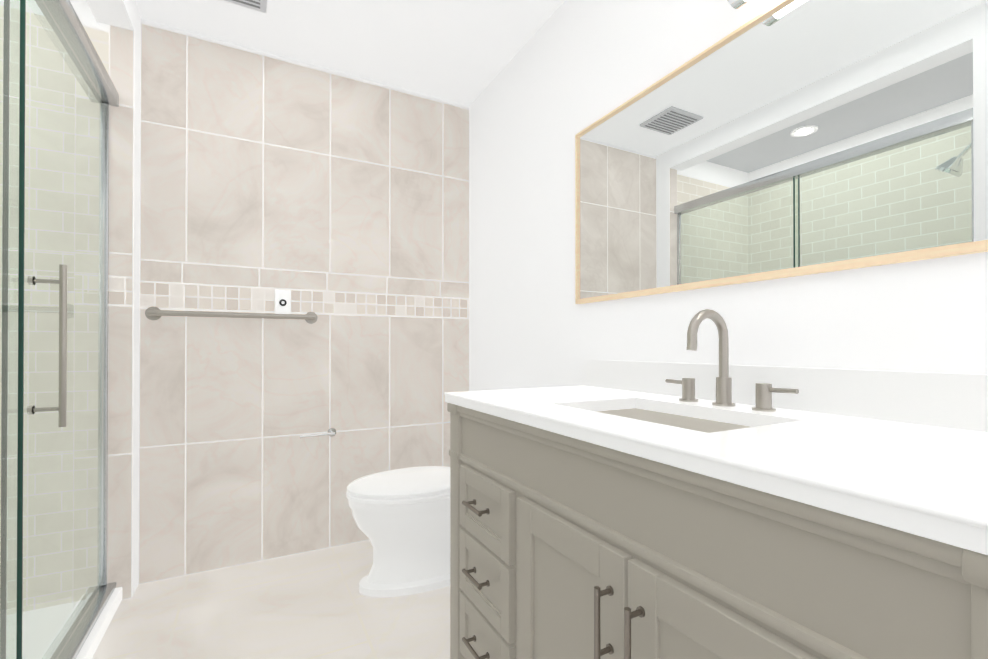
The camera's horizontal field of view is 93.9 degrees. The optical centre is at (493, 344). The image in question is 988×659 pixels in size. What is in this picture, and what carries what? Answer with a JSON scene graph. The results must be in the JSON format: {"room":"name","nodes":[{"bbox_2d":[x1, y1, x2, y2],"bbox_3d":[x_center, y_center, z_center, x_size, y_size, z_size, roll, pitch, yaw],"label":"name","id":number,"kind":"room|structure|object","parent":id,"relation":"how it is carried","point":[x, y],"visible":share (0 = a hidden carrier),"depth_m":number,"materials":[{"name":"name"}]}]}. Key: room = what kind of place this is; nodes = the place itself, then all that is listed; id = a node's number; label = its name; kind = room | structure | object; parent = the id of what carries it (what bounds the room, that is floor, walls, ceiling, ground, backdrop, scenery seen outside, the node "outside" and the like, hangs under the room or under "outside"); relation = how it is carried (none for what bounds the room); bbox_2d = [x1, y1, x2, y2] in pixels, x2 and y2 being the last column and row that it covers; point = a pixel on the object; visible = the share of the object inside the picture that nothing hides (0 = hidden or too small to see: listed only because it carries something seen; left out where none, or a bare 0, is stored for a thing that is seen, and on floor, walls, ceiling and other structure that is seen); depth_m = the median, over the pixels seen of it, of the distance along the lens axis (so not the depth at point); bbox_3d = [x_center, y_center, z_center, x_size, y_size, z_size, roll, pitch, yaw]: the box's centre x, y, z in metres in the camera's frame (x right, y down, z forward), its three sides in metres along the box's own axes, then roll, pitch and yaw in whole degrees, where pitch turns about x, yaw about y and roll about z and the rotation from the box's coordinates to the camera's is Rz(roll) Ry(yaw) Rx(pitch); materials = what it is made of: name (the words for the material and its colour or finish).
{"room":"bathroom","nodes":[
{"label":"bathroom","id":0,"kind":"room"},
{"bbox_2d":[87,0,134,31],"bbox_3d":[-1.157,-1.349,1.162,0.120,0.130,1.590,0,0,-28],"label":"ceiling","id":1,"kind":"structure","parent":0,"point":[119,13],"depth_m":1.79,"materials":[{"name":"paint"}]},
{"bbox_2d":[0,0,108,614],"bbox_3d":[-1.911,-0.191,1.652,0.829,2.440,0.008,0,0,-28],"label":"wall tile","id":2,"kind":"structure","parent":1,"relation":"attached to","point":[97,33],"depth_m":1.76,"materials":[{"name":"beige tile"}]},
{"bbox_2d":[92,540,449,658],"bbox_3d":[-0.587,1.075,0.895,2.672,0.100,3.010,0,0,-28],"label":"floor","id":3,"kind":"structure","parent":0,"point":[315,604],"depth_m":1.74,"materials":[{"name":"tile"}]},
{"bbox_2d":[6,601,80,658],"bbox_3d":[-1.564,1.010,0.930,0.775,0.030,1.582,0,0,-28],"label":"pan","id":4,"kind":"object","parent":3,"relation":"on","point":[28,627],"depth_m":1.62,"materials":[{"name":"white"}]},
{"bbox_2d":[47,587,121,658],"bbox_3d":[-1.175,0.998,1.135,0.105,0.055,1.582,0,0,-28],"label":"sill","id":5,"kind":"structure","parent":3,"relation":"on","point":[92,642],"depth_m":1.60,"materials":[{"name":"white stone"}]},
{"bbox_2d":[0,0,118,658],"bbox_3d":[-1.162,-0.022,1.147,0.087,1.984,1.580,0,0,-28],"label":"shower door","id":6,"kind":"structure","parent":5,"relation":"on","point":[100,93],"depth_m":1.36,"materials":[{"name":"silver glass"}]},
{"bbox_2d":[346,466,449,596],"bbox_3d":[-0.263,0.638,2.080,0.778,0.785,0.394,0,0,-28],"label":"toilet","id":7,"kind":"object","parent":3,"relation":"on","point":[401,516],"visible":0.52,"depth_m":1.91,"materials":[{"name":"white ceramic"}]},
{"bbox_2d":[445,397,987,658],"bbox_3d":[0.389,0.604,1.033,0.616,0.843,1.276,0,0,-28],"label":"bathroom vanity","id":8,"kind":"object","parent":3,"relation":"on","point":[618,509],"depth_m":0.70,"materials":[{"name":"beige paint"}]},
{"bbox_2d":[444,385,987,536],"bbox_3d":[0.404,0.167,1.044,0.582,0.030,1.304,0,0,-28],"label":"countertop","id":9,"kind":"structure","parent":8,"relation":"on","point":[934,474],"depth_m":0.68,"materials":[{"name":"white stone"}]},
{"bbox_2d":[580,401,767,428],"bbox_3d":[0.387,0.251,1.057,0.314,0.162,0.484,0,0,-28],"label":"sink","id":10,"kind":"object","parent":9,"relation":"in","point":[689,417],"depth_m":1.15,"materials":[{"name":"white ceramic"}]},
{"bbox_2d":[672,309,799,408],"bbox_3d":[0.542,0.033,1.113,0.156,0.239,0.306,0,0,-28],"label":"faucet","id":11,"kind":"object","parent":9,"relation":"on","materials":[{"name":"silver metal"}]},
{"bbox_2d":[141,19,468,108],"bbox_3d":[-0.863,-0.187,2.401,1.562,2.440,0.100,0,0,-28],"label":"wall","id":12,"kind":"structure","parent":0,"point":[281,58],"depth_m":2.28,"materials":[{"name":"paint"}]},
{"bbox_2d":[132,3,140,596],"bbox_3d":[-1.928,-0.191,1.772,0.910,2.440,0.220,0,0,-28],"label":"door frame","id":13,"kind":"structure","parent":12,"relation":"attached to","point":[136,300],"depth_m":1.94,"materials":[{"name":"paint"}]},
{"bbox_2d":[107,21,469,599],"bbox_3d":[-0.844,-0.178,2.281,1.642,2.420,0.130,0,0,-28],"label":"wall tiles","id":14,"kind":"structure","parent":12,"relation":"attached to","point":[338,205],"depth_m":2.22,"materials":[{"name":"beige tile"}]},
{"bbox_2d":[145,306,316,323],"bbox_3d":[-1.185,-0.134,2.131,0.700,0.060,0.057,0,0,-28],"label":"towel bar","id":15,"kind":"object","parent":14,"relation":"attached to","point":[154,313],"visible":1,"depth_m":2.09,"materials":[{"name":"silver metal"}]},
{"bbox_2d":[275,290,290,313],"bbox_3d":[-1.026,-0.206,2.242,0.072,0.116,0.008,0,0,-28],"label":"electrical outlet plate","id":16,"kind":"object","parent":14,"relation":"attached to","point":[282,301],"visible":1,"depth_m":2.24,"materials":[{"name":"white plastic"}]},
{"bbox_2d":[300,428,335,438],"bbox_3d":[-0.871,0.447,2.291,0.177,0.044,0.061,0,0,-28],"label":"toilet paper holder","id":17,"kind":"object","parent":14,"relation":"attached to","point":[331,432],"visible":0.98,"depth_m":2.28,"materials":[{"name":"silver metal"}]},
{"bbox_2d":[135,0,564,106],"bbox_3d":[-0.587,-1.465,0.909,2.672,0.100,3.010,0,0,-28],"label":"ceiling","id":18,"kind":"structure","parent":0,"point":[463,52],"depth_m":2.08,"materials":[{"name":"paint"}]},
{"bbox_2d":[223,0,266,12],"bbox_3d":[-1.024,-1.402,1.769,0.280,0.016,0.260,0,0,-28],"label":"ceiling vent","id":19,"kind":"object","parent":18,"relation":"in","point":[259,5],"visible":0.92,"depth_m":1.89,"materials":[{"name":"grey"}]},
{"bbox_2d":[469,0,987,390],"bbox_3d":[0.551,-0.192,1.502,0.100,2.440,3.010,0,0,-28],"label":"wall","id":20,"kind":"structure","parent":0,"point":[568,72],"depth_m":1.65,"materials":[{"name":"paint"}]},
{"bbox_2d":[727,0,752,9],"bbox_3d":[0.791,-0.876,0.809,0.121,0.086,0.771,0,0,-28],"label":"sconce","id":21,"kind":"object","parent":20,"relation":"attached to","point":[737,4],"visible":1,"depth_m":1.13,"materials":[{"name":"silver metal"}]},
{"bbox_2d":[575,0,987,303],"bbox_3d":[0.621,-0.489,1.235,0.022,0.660,1.270,0,0,-28],"label":"mirror","id":22,"kind":"object","parent":20,"relation":"attached to","point":[780,139],"visible":0.95,"depth_m":1.07,"materials":[{"name":"beige mirror"}]},
{"bbox_2d":[584,359,987,428],"bbox_3d":[0.653,0.104,1.175,0.020,0.099,1.304,0,0,-28],"label":"backsplash","id":23,"kind":"structure","parent":20,"relation":"attached to","point":[958,400],"depth_m":0.97,"materials":[{"name":"white stone"}]}
]}

